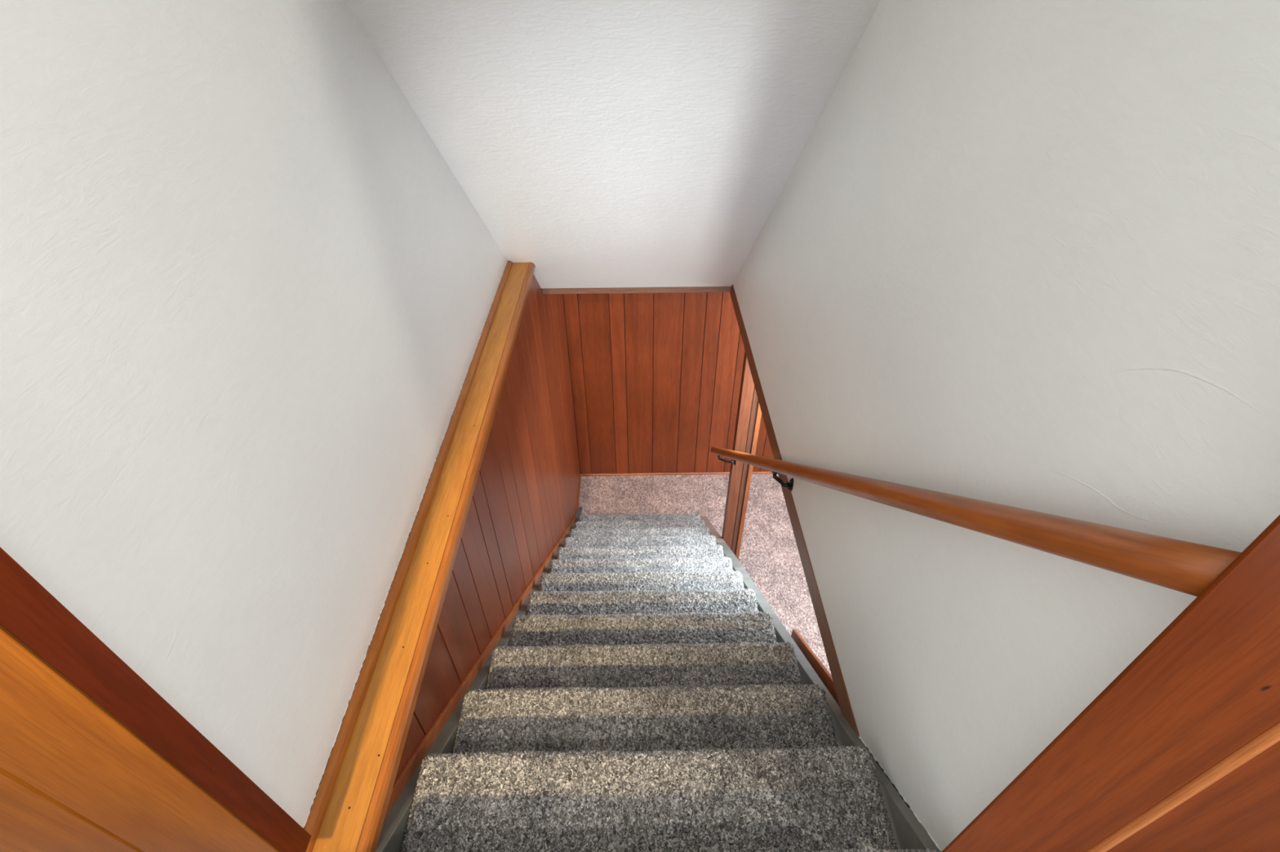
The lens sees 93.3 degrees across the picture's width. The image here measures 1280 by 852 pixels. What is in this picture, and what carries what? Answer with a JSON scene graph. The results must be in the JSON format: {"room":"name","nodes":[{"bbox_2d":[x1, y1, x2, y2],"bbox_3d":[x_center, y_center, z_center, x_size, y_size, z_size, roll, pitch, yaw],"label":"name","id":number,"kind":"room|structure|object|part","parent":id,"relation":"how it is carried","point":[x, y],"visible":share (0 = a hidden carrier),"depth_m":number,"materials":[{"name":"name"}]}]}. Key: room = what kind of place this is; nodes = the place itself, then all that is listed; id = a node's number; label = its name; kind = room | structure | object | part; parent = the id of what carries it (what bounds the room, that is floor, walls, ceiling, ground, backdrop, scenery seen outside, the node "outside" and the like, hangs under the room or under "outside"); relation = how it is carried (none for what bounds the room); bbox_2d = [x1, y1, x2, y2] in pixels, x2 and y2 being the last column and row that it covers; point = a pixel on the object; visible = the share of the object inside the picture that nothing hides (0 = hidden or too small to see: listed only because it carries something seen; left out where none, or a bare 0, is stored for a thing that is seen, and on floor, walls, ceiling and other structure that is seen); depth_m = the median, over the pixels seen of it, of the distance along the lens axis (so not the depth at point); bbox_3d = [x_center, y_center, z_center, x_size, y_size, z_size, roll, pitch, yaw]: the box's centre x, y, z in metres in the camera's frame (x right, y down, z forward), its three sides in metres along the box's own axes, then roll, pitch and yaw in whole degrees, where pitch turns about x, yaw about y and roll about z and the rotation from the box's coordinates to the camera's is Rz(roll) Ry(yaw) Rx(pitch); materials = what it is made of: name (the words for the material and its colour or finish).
{"room":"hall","nodes":[
{"label":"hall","id":0,"kind":"room"},
{"bbox_2d":[0,0,507,828],"bbox_3d":[-0.614,-1.023,1.117,0.061,2.560,2.459,-1,40,0],"label":"wall","id":1,"kind":"structure","parent":0,"point":[247,294],"depth_m":0.83,"materials":[{"name":"white paint"}]},
{"bbox_2d":[0,546,311,851],"bbox_3d":[-1.063,-0.128,0.265,1.080,2.072,0.044,-1,40,0],"label":"door frame","id":2,"kind":"structure","parent":1,"relation":"attached to","point":[74,778],"depth_m":0.67,"materials":[{"name":"brown wood"}]},
{"bbox_2d":[395,274,580,779],"bbox_3d":[-0.541,0.595,3.075,0.100,2.459,3.560,-1,40,0],"label":"wall","id":3,"kind":"structure","parent":0,"point":[525,498],"depth_m":2.37,"materials":[{"name":"brown wood"}]},
{"bbox_2d":[303,260,535,851],"bbox_3d":[-0.525,-0.005,1.861,0.122,0.055,2.331,-1,40,0],"label":"wooden ledge","id":4,"kind":"object","parent":3,"relation":"on","point":[348,812],"visible":1,"depth_m":1.33,"materials":[{"name":"brown wood"}]},
{"bbox_2d":[577,474,581,510],"bbox_3d":[-0.497,0.565,4.923,0.010,0.030,0.468,-1,40,0],"label":"baseboard","id":5,"kind":"structure","parent":3,"relation":"attached to","point":[579,493],"depth_m":4.94,"materials":[{"name":"orange wood"}]},
{"bbox_2d":[345,0,880,288],"bbox_3d":[-0.065,-0.895,1.070,1.135,2.903,2.913,-1,40,0],"label":"ceiling","id":6,"kind":"structure","parent":0,"point":[598,144],"depth_m":1.57,"materials":[{"name":"white paint"}]},
{"bbox_2d":[562,292,773,474],"bbox_3d":[0.929,-0.451,4.479,3.082,2.239,0.100,-1,40,0],"label":"wall","id":7,"kind":"structure","parent":0,"point":[655,378],"depth_m":4.50,"materials":[{"name":"brown wood"}]},
{"bbox_2d":[542,286,731,294],"bbox_3d":[-0.017,-0.714,3.139,0.980,0.042,0.024,-1,40,0],"label":"trim","id":8,"kind":"structure","parent":7,"relation":"attached to","point":[686,289],"depth_m":3.13,"materials":[{"name":"brown wood"}]},
{"bbox_2d":[581,471,777,476],"bbox_3d":[0.936,0.397,5.118,2.882,0.018,0.012,-1,40,0],"label":"baseboard","id":9,"kind":"structure","parent":7,"relation":"attached to","point":[713,473],"depth_m":5.11,"materials":[{"name":"orange wood"}]},
{"bbox_2d":[578,473,831,674],"bbox_3d":[0.950,1.691,3.590,3.096,0.008,4.104,-1,40,0],"label":"floor","id":10,"kind":"structure","parent":0,"point":[769,553],"depth_m":4.79,"materials":[{"name":"beige carpet"}]},
{"bbox_2d":[374,506,941,851],"bbox_3d":[0.026,0.751,2.801,1.027,2.565,3.275,-1,40,0],"label":"staircase","id":11,"kind":"structure","parent":10,"relation":"on","point":[642,692],"depth_m":1.44,"materials":[{"name":"grey carpet"}]},
{"bbox_2d":[721,350,761,559],"bbox_3d":[0.580,0.359,3.549,0.119,2.091,0.069,-1,40,0],"label":"door frame","id":12,"kind":"structure","parent":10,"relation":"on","point":[748,415],"depth_m":3.40,"materials":[{"name":"brown wood"}]},
{"bbox_2d":[733,0,1279,851],"bbox_3d":[0.531,-0.849,1.169,0.103,2.910,2.991,-1,40,0],"label":"wall","id":13,"kind":"structure","parent":0,"point":[1022,254],"depth_m":0.80,"materials":[{"name":"white paint"}]},
{"bbox_2d":[729,284,859,737],"bbox_3d":[0.539,0.004,2.280,0.106,0.081,2.325,-1,40,0],"label":"trim","id":14,"kind":"structure","parent":13,"relation":"attached to","point":[842,693],"depth_m":1.82,"materials":[{"name":"brown wood"}]},
{"bbox_2d":[710,446,1241,596],"bbox_3d":[0.472,0.118,1.985,0.108,2.035,2.350,-1,40,0],"label":"handrail","id":15,"kind":"object","parent":13,"relation":"attached to","point":[1187,567],"visible":1,"depth_m":0.63,"materials":[{"name":"brown wood"}]},
{"bbox_3d":[0.489,0.190,1.955,0.006,0.057,0.028,-1,40,0],"label":"wall plate","id":16,"kind":"part","parent":15,"relation":"part of","materials":[{"name":"black metal"}]},
{"bbox_2d":[941,515,1279,851],"bbox_3d":[1.009,-0.129,0.246,1.176,2.072,0.008,-1,40,0],"label":"door frame","id":17,"kind":"structure","parent":13,"relation":"attached to","point":[1180,752],"depth_m":0.64,"materials":[{"name":"brown wood"}]}
]}

